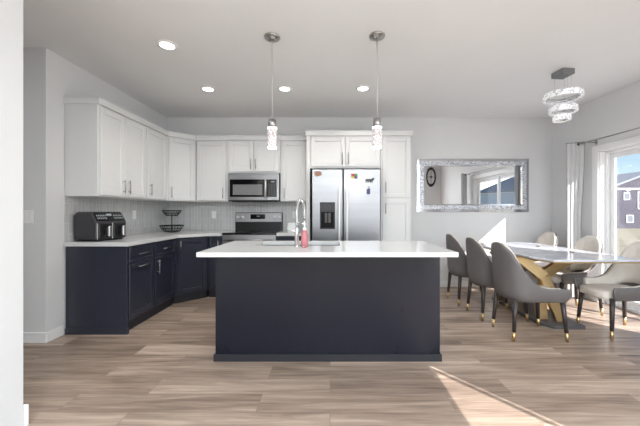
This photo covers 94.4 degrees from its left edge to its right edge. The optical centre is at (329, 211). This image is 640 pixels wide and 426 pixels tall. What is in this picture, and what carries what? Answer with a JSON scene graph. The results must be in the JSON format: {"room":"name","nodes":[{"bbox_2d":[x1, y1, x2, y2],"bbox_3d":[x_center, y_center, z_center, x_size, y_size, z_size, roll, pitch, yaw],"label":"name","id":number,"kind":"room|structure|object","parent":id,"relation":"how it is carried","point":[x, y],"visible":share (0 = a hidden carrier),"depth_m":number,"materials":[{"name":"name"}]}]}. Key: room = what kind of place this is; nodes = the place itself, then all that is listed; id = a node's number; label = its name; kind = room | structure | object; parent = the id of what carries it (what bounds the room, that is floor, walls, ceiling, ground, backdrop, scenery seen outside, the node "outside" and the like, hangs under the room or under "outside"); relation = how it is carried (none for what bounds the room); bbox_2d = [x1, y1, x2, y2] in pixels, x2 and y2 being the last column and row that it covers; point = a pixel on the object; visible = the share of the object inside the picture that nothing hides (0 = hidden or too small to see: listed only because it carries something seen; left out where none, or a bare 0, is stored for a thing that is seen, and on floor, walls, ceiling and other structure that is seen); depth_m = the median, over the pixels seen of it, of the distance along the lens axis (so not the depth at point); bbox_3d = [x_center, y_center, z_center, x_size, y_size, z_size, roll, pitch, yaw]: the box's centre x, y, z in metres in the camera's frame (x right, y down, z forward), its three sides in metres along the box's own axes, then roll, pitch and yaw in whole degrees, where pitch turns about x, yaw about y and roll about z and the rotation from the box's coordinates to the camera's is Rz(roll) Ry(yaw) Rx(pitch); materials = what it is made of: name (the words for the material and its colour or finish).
{"room":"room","nodes":[
{"label":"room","id":0,"kind":"room"},
{"bbox_2d":[0,0,22,425],"bbox_3d":[-1.798,-0.152,-1.660,0.125,2.744,6.680,0,0,0],"label":"wall","id":1,"kind":"structure","parent":0,"point":[11,11],"depth_m":1.61,"materials":[{"name":"grey paint"}]},
{"bbox_2d":[23,404,28,425],"bbox_3d":[-1.790,1.160,1.687,0.139,0.120,0.014,0,0,0],"label":"baseboard","id":2,"kind":"structure","parent":1,"relation":"attached to","point":[25,406],"depth_m":1.68,"materials":[{"name":"white paint"}]},
{"bbox_2d":[23,47,166,333],"bbox_3d":[-3.670,-0.152,3.775,2.060,2.744,2.050,0,0,0],"label":"wall","id":3,"kind":"structure","parent":0,"point":[48,77],"depth_m":2.77,"materials":[{"name":"grey paint"}]},
{"bbox_2d":[23,210,32,222],"bbox_3d":[-2.803,0.048,2.745,0.100,0.120,0.009,0,0,0],"label":"light switch","id":4,"kind":"object","parent":3,"relation":"attached to","point":[27,214],"visible":0.88,"depth_m":2.74,"materials":[{"name":"white plastic"}]},
{"bbox_2d":[23,332,46,342],"bbox_3d":[-3.588,1.170,2.743,1.924,0.100,0.014,0,0,0],"label":"baseboard","id":5,"kind":"structure","parent":3,"relation":"attached to","point":[28,337],"depth_m":2.74,"materials":[{"name":"white paint"}]},
{"bbox_2d":[47,325,63,342],"bbox_3d":[-2.633,1.170,2.838,0.014,0.100,0.175,0,0,0],"label":"baseboard","id":6,"kind":"structure","parent":3,"relation":"attached to","point":[57,332],"depth_m":2.83,"materials":[{"name":"white paint"}]},
{"bbox_2d":[63,96,147,198],"bbox_3d":[-2.446,-0.646,3.312,0.381,0.988,0.776,0,0,0],"label":"upper cabinet","id":7,"kind":"object","parent":3,"relation":"attached to","point":[105,142],"visible":1,"depth_m":2.99,"materials":[{"name":"white paint"}]},
{"bbox_2d":[122,121,168,200],"bbox_3d":[-2.446,-0.646,3.945,0.381,0.988,0.486,0,0,0],"label":"upper cabinet","id":8,"kind":"object","parent":3,"relation":"attached to","point":[156,136],"visible":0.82,"depth_m":3.92,"materials":[{"name":"white paint"}]},
{"bbox_2d":[23,0,639,117],"bbox_3d":[-0.475,-1.599,-0.075,8.450,0.150,10.050,0,0,0],"label":"ceiling","id":9,"kind":"structure","parent":0,"point":[437,58],"depth_m":2.84,"materials":[{"name":"white paint"}]},
{"bbox_2d":[156,39,178,50],"bbox_3d":[-1.490,-1.519,2.710,0.184,0.010,0.184,0,0,0],"label":"recessed light","id":10,"kind":"object","parent":9,"relation":"in","point":[168,45],"visible":1,"depth_m":2.70,"materials":[{"name":"white paint"}]},
{"bbox_2d":[200,86,215,91],"bbox_3d":[-1.517,-1.519,3.680,0.184,0.010,0.184,0,0,0],"label":"recessed light","id":11,"kind":"object","parent":9,"relation":"in","point":[204,88],"visible":1,"depth_m":3.67,"materials":[{"name":"white paint"}]},
{"bbox_2d":[264,32,279,148],"bbox_3d":[-0.505,-1.037,2.583,0.136,0.974,0.136,0,0,0],"label":"pendant light","id":12,"kind":"object","parent":9,"relation":"hanging from","point":[272,37],"visible":1,"depth_m":2.55,"materials":[{"name":"white glass"}]},
{"bbox_2d":[277,85,291,91],"bbox_3d":[-0.560,-1.519,3.670,0.184,0.010,0.184,0,0,0],"label":"recessed light","id":13,"kind":"object","parent":9,"relation":"in","point":[283,88],"visible":1,"depth_m":3.65,"materials":[{"name":"white paint"}]},
{"bbox_2d":[356,85,369,91],"bbox_3d":[0.408,-1.519,3.660,0.184,0.010,0.184,0,0,0],"label":"recessed light","id":14,"kind":"object","parent":9,"relation":"in","point":[362,88],"visible":1,"depth_m":3.65,"materials":[{"name":"white paint"}]},
{"bbox_2d":[369,31,384,148],"bbox_3d":[0.408,-1.037,2.565,0.136,0.974,0.136,0,0,0],"label":"pendant light","id":15,"kind":"object","parent":9,"relation":"hanging from","point":[377,36],"visible":1,"depth_m":2.54,"materials":[{"name":"white glass"}]},
{"bbox_2d":[542,67,584,122],"bbox_3d":[2.525,-1.254,3.210,0.360,0.541,0.360,0,0,0],"label":"ring chandelier","id":16,"kind":"object","parent":9,"relation":"hanging from","point":[563,115],"visible":1,"depth_m":3.17,"materials":[{"name":"silver metal"}]},
{"bbox_2d":[23,287,639,425],"bbox_3d":[-0.475,1.280,-0.075,8.450,0.120,10.050,0,0,0],"label":"floor","id":17,"kind":"structure","parent":0,"point":[163,372],"depth_m":2.15,"materials":[{"name":"wood"}]},
{"bbox_2d":[65,242,153,334],"bbox_3d":[-2.311,0.783,3.171,0.651,0.874,0.487,0,0,0],"label":"base cabinet","id":18,"kind":"object","parent":17,"relation":"on","point":[110,289],"visible":1,"depth_m":2.94,"materials":[{"name":"blue paint"}]},
{"bbox_2d":[151,238,174,316],"bbox_3d":[-2.311,0.783,3.651,0.651,0.874,0.470,0,0,0],"label":"base cabinet","id":19,"kind":"object","parent":17,"relation":"on","point":[164,251],"visible":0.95,"depth_m":3.62,"materials":[{"name":"blue paint"}]},
{"bbox_2d":[173,236,208,303],"bbox_3d":[-2.177,0.783,4.338,0.902,0.874,0.900,0,0,0],"label":"base cabinet","id":20,"kind":"object","parent":17,"relation":"on","point":[191,271],"visible":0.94,"depth_m":4.02,"materials":[{"name":"blue paint"}]},
{"bbox_2d":[63,230,234,245],"bbox_3d":[-2.076,0.325,3.856,1.109,0.040,1.871,0,0,0],"label":"countertop","id":21,"kind":"structure","parent":20,"relation":"on","point":[142,238],"depth_m":3.52,"materials":[{"name":"white stone"}]},
{"bbox_2d":[74,212,125,241],"bbox_3d":[-2.414,0.154,3.160,0.350,0.303,0.361,0,0,9],"label":"air fryer","id":22,"kind":"object","parent":21,"relation":"on","point":[96,226],"visible":1,"depth_m":3.01,"materials":[{"name":"grey plastic"}]},
{"bbox_2d":[98,223,111,238],"bbox_3d":[-2.297,0.199,3.059,0.090,0.153,0.155,0,0,0],"label":"basket","id":23,"kind":"object","parent":22,"relation":"on","point":[104,229],"depth_m":3.03,"materials":[{"name":"black metal"}]},
{"bbox_2d":[113,223,125,236],"bbox_3d":[-2.270,0.199,3.228,0.090,0.153,0.155,0,0,0],"label":"basket","id":24,"kind":"object","parent":22,"relation":"on","point":[119,229],"depth_m":3.20,"materials":[{"name":"black metal"}]},
{"bbox_2d":[159,207,183,231],"bbox_3d":[-2.340,0.121,4.380,0.332,0.367,0.332,0,0,0],"label":"fruit basket","id":25,"kind":"object","parent":21,"relation":"on","point":[166,211],"visible":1,"depth_m":4.32,"materials":[{"name":"black metal"}]},
{"bbox_2d":[159,225,183,231],"bbox_3d":[-2.340,0.249,4.380,0.332,0.097,0.332,0,0,0],"label":"bowl","id":26,"kind":"object","parent":25,"relation":"on","point":[166,226],"depth_m":4.31,"materials":[{"name":"black metal"}]},
{"bbox_2d":[162,210,181,215],"bbox_3d":[-2.340,0.022,4.380,0.266,0.084,0.266,0,0,0],"label":"bowl","id":27,"kind":"object","parent":25,"relation":"on","point":[172,214],"depth_m":4.32,"materials":[{"name":"black metal"}]},
{"bbox_2d":[208,236,221,296],"bbox_3d":[-1.623,0.783,4.463,0.202,0.874,0.654,0,0,0],"label":"base cabinet","id":28,"kind":"object","parent":17,"relation":"on","point":[213,241],"visible":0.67,"depth_m":4.18,"materials":[{"name":"blue paint"}]},
{"bbox_2d":[222,212,282,243],"bbox_3d":[-1.137,0.608,4.446,0.760,1.185,0.685,0,0,0],"label":"range","id":29,"kind":"object","parent":17,"relation":"on","point":[249,226],"visible":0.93,"depth_m":4.71,"materials":[{"name":"grey metal"}]},
{"bbox_2d":[222,230,281,234],"bbox_3d":[-1.137,0.313,4.440,0.760,0.022,0.550,0,0,0],"label":"cooktop","id":30,"kind":"object","parent":29,"relation":"in","point":[237,232],"depth_m":4.26,"materials":[{"name":"black glass"}]},
{"bbox_2d":[277,236,300,240],"bbox_3d":[-0.543,0.783,4.463,0.414,0.874,0.654,0,0,0],"label":"base cabinet","id":31,"kind":"object","parent":17,"relation":"on","point":[279,238],"visible":0.07,"depth_m":4.18,"materials":[{"name":"blue paint"}]},
{"bbox_2d":[277,230,302,235],"bbox_3d":[-0.543,0.325,4.471,0.414,0.040,0.641,0,0,0],"label":"countertop","id":32,"kind":"structure","parent":31,"relation":"on","point":[284,232],"depth_m":4.15,"materials":[{"name":"white stone"}]},
{"bbox_2d":[287,223,295,229],"bbox_3d":[-0.585,0.240,4.600,0.150,0.130,0.080,0,0,0],"label":"napkin holder","id":33,"kind":"object","parent":32,"relation":"on","point":[291,226],"visible":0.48,"depth_m":4.57,"materials":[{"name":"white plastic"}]},
{"bbox_2d":[213,257,441,361],"bbox_3d":[-0.018,0.770,2.667,1.857,0.899,0.533,0,0,0],"label":"kitchen island","id":34,"kind":"object","parent":17,"relation":"on","point":[269,309],"visible":0.86,"depth_m":2.42,"materials":[{"name":"blue paint"}]},
{"bbox_2d":[196,241,458,256],"bbox_3d":[-0.018,0.304,2.498,1.842,0.032,0.835,0,0,0],"label":"island countertop","id":35,"kind":"structure","parent":34,"relation":"on","point":[234,248],"depth_m":2.21,"materials":[{"name":"white stone"}]},
{"bbox_2d":[287,198,305,246],"bbox_3d":[-0.252,0.086,2.505,0.094,0.404,0.250,0,0,29],"label":"faucet","id":36,"kind":"object","parent":35,"relation":"on","point":[299,200],"visible":0.99,"depth_m":2.42,"materials":[{"name":"silver metal"}]},
{"bbox_2d":[262,245,338,245],"bbox_3d":[-0.280,0.415,2.675,0.738,0.188,0.358,0,0,0],"label":"sink","id":37,"kind":"object","parent":35,"relation":"in","point":[262,245],"visible":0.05,"depth_m":2.85,"materials":[{"name":"silver metal"}]},
{"bbox_2d":[301,224,307,247],"bbox_3d":[-0.205,0.193,2.392,0.058,0.191,0.071,0,0,0],"label":"soap bottle","id":38,"kind":"object","parent":35,"relation":"on","point":[304,235],"visible":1,"depth_m":2.36,"materials":[{"name":"pink plastic"}]},
{"bbox_2d":[305,130,379,240],"bbox_3d":[0.184,0.040,4.462,1.065,2.360,0.652,0,0,0],"label":"tall cabinet","id":39,"kind":"object","parent":17,"relation":"on","point":[325,149],"visible":0.82,"depth_m":4.18,"materials":[{"name":"white paint"}]},
{"bbox_2d":[312,169,379,240],"bbox_3d":[0.217,0.318,4.340,0.921,1.775,0.840,0,0,0],"label":"refrigerator","id":40,"kind":"object","parent":17,"relation":"on","point":[342,207],"visible":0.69,"depth_m":3.98,"materials":[{"name":"grey metal"}]},
{"bbox_2d":[314,171,321,176],"bbox_3d":[-0.159,-0.505,3.971,0.104,0.076,0.006,0,0,0],"label":"magnet","id":41,"kind":"object","parent":40,"relation":"attached to","point":[317,173],"visible":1,"depth_m":3.97},
{"bbox_2d":[351,174,357,178],"bbox_3d":[0.328,-0.474,3.971,0.084,0.068,0.006,0,0,0],"label":"magnet","id":42,"kind":"object","parent":40,"relation":"attached to","point":[353,176],"visible":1,"depth_m":3.97,"materials":[{"name":"multicoloured plastic"}]},
{"bbox_2d":[380,130,412,240],"bbox_3d":[0.943,0.040,4.467,0.446,2.360,0.662,0,0,0],"label":"pantry cabinet","id":43,"kind":"object","parent":17,"relation":"on","point":[395,152],"visible":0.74,"depth_m":4.18,"materials":[{"name":"white paint"}]},
{"bbox_2d":[446,234,498,306],"bbox_3d":[1.897,0.760,4.000,0.611,0.923,0.470,0,0,0],"label":"dining chair","id":44,"kind":"object","parent":17,"relation":"on","point":[457,266],"visible":0.5,"depth_m":3.85,"materials":[{"name":"grey fabric"}]},
{"bbox_2d":[466,237,528,321],"bbox_3d":[1.937,0.760,3.485,0.611,0.923,0.470,0,0,0],"label":"dining chair","id":45,"kind":"object","parent":17,"relation":"on","point":[479,265],"visible":0.63,"depth_m":3.34,"materials":[{"name":"grey fabric"}]},
{"bbox_2d":[491,241,571,342],"bbox_3d":[1.962,0.760,2.960,0.611,0.923,0.470,0,0,0],"label":"dining chair","id":46,"kind":"object","parent":17,"relation":"on","point":[510,280],"visible":1,"depth_m":2.78,"materials":[{"name":"grey leather"}]},
{"bbox_2d":[522,231,557,287],"bbox_3d":[3.018,0.760,4.430,0.611,0.923,0.470,0,0,0],"label":"dining chair","id":47,"kind":"object","parent":17,"relation":"on","point":[547,238],"visible":0.23,"depth_m":4.37,"materials":[{"name":"beige fabric"}]},
{"bbox_2d":[480,242,639,328],"bbox_3d":[2.542,0.836,3.650,0.955,0.769,1.640,0,0,0],"label":"dining table","id":48,"kind":"object","parent":17,"relation":"on","point":[559,258],"visible":0.62,"depth_m":3.26,"materials":[{"name":"white stone"}]},
{"bbox_2d":[540,236,603,315],"bbox_3d":[2.963,0.760,3.660,0.611,0.923,0.470,0,0,0],"label":"dining chair","id":49,"kind":"object","parent":17,"relation":"on","point":[567,275],"visible":0.62,"depth_m":3.55,"materials":[{"name":"beige fabric"}]},
{"bbox_2d":[574,241,639,339],"bbox_3d":[2.933,0.760,3.005,0.611,0.923,0.470,0,0,0],"label":"dining chair","id":50,"kind":"object","parent":17,"relation":"on","point":[620,281],"visible":0.96,"depth_m":3.09,"materials":[{"name":"beige fabric"}]},
{"bbox_2d":[167,118,551,280],"bbox_3d":[0.495,-0.152,4.875,6.510,2.744,0.150,0,0,0],"label":"wall","id":51,"kind":"structure","parent":0,"point":[432,138],"depth_m":4.80,"materials":[{"name":"grey paint"}]},
{"bbox_2d":[157,131,196,201],"bbox_3d":[-2.325,-0.646,4.484,0.607,0.988,0.607,0,0,0],"label":"upper cabinet","id":52,"kind":"object","parent":51,"relation":"attached to","point":[181,147],"visible":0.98,"depth_m":4.32,"materials":[{"name":"white paint"}]},
{"bbox_2d":[64,195,305,241],"bbox_3d":[-1.488,0.080,3.870,2.305,0.480,1.860,0,0,0],"label":"backsplash","id":53,"kind":"structure","parent":51,"relation":"attached to","point":[149,214],"depth_m":4.79,"materials":[{"name":"tile"}]},
{"bbox_2d":[195,135,231,201],"bbox_3d":[-1.775,-0.646,4.602,0.486,0.988,0.372,0,0,0],"label":"upper cabinet","id":54,"kind":"object","parent":51,"relation":"attached to","point":[211,150],"visible":0.95,"depth_m":4.46,"materials":[{"name":"white paint"}]},
{"bbox_2d":[227,135,279,172],"bbox_3d":[-1.140,-0.860,4.587,0.786,0.560,0.402,0,0,0],"label":"upper cabinet","id":55,"kind":"object","parent":51,"relation":"attached to","point":[246,153],"visible":0.88,"depth_m":4.43,"materials":[{"name":"white paint"}]},
{"bbox_2d":[228,173,280,201],"bbox_3d":[-1.139,-0.360,4.572,0.762,0.430,0.432,0,0,0],"label":"microwave","id":56,"kind":"object","parent":55,"relation":"attached to","point":[242,187],"visible":1,"depth_m":4.41,"materials":[{"name":"silver metal"}]},
{"bbox_2d":[280,135,305,201],"bbox_3d":[-0.542,-0.646,4.602,0.412,0.988,0.372,0,0,0],"label":"upper cabinet","id":57,"kind":"object","parent":51,"relation":"attached to","point":[292,147],"visible":0.79,"depth_m":4.46,"materials":[{"name":"white paint"}]},
{"bbox_2d":[440,281,479,286],"bbox_3d":[2.380,1.170,4.793,2.440,0.100,0.014,0,0,0],"label":"baseboard","id":58,"kind":"structure","parent":51,"relation":"attached to","point":[442,283],"depth_m":4.79,"materials":[{"name":"white paint"}]},
{"bbox_2d":[417,159,528,211],"bbox_3d":[2.308,-0.422,4.782,1.805,0.860,0.035,0,0,0],"label":"wall mirror","id":59,"kind":"object","parent":51,"relation":"attached to","point":[443,185],"visible":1,"depth_m":4.78,"materials":[{"name":"silver glass"}]},
{"bbox_2d":[552,80,639,284],"bbox_3d":[3.675,-0.152,2.370,0.150,2.744,4.860,0,0,0],"label":"wall","id":60,"kind":"structure","parent":0,"point":[617,111],"depth_m":4.12,"materials":[{"name":"grey paint"}]},
{"bbox_2d":[553,283,591,299],"bbox_3d":[3.593,1.170,4.418,0.014,0.100,0.736,0,0,0],"label":"baseboard","id":61,"kind":"structure","parent":60,"relation":"attached to","point":[589,297],"depth_m":4.16,"materials":[{"name":"white paint"}]},
{"bbox_2d":[577,127,639,145],"bbox_3d":[3.520,-0.935,3.065,0.160,0.060,2.170,0,0,0],"label":"curtain rod","id":62,"kind":"object","parent":60,"relation":"attached to","point":[595,140],"visible":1,"depth_m":3.74,"materials":[{"name":"silver metal"}]},
{"bbox_2d":[566,142,584,297],"bbox_3d":[3.436,0.117,4.148,0.211,2.165,0.090,0,0,43],"label":"curtain","id":63,"kind":"object","parent":62,"relation":"hanging from","point":[575,154],"visible":0.74,"depth_m":4.15,"materials":[{"name":"grey fabric"}]},
{"bbox_2d":[592,135,639,302],"bbox_3d":[3.590,0.168,3.055,0.020,2.105,1.990,0,0,0],"label":"trim","id":64,"kind":"structure","parent":60,"relation":"attached to","point":[595,149],"depth_m":3.98,"materials":[{"name":"white paint"}]},
{"bbox_2d":[599,142,639,313],"bbox_3d":[3.675,0.205,3.055,0.149,2.030,1.810,0,0,0],"label":"door","id":65,"kind":"structure","parent":60,"relation":"in","point":[607,158],"depth_m":3.92,"materials":[{"name":"white plastic"}]},
{"label":"outside","id":66,"kind":"structure","parent":0,"visible":0},
{"bbox_2d":[616,228,639,255],"bbox_3d":[50.000,2.170,0.000,220.000,0.100,320.000,0,0,0],"label":"ground","id":67,"kind":"structure","parent":66,"point":[625,237],"depth_m":24.14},
{"bbox_2d":[616,172,639,227],"bbox_3d":[40.200,-1.480,41.000,10.800,7.400,8.800,0,0,0],"label":"house","id":68,"kind":"structure","parent":67,"relation":"on","point":[627,184],"depth_m":37.00,"materials":[{"name":"grey"}]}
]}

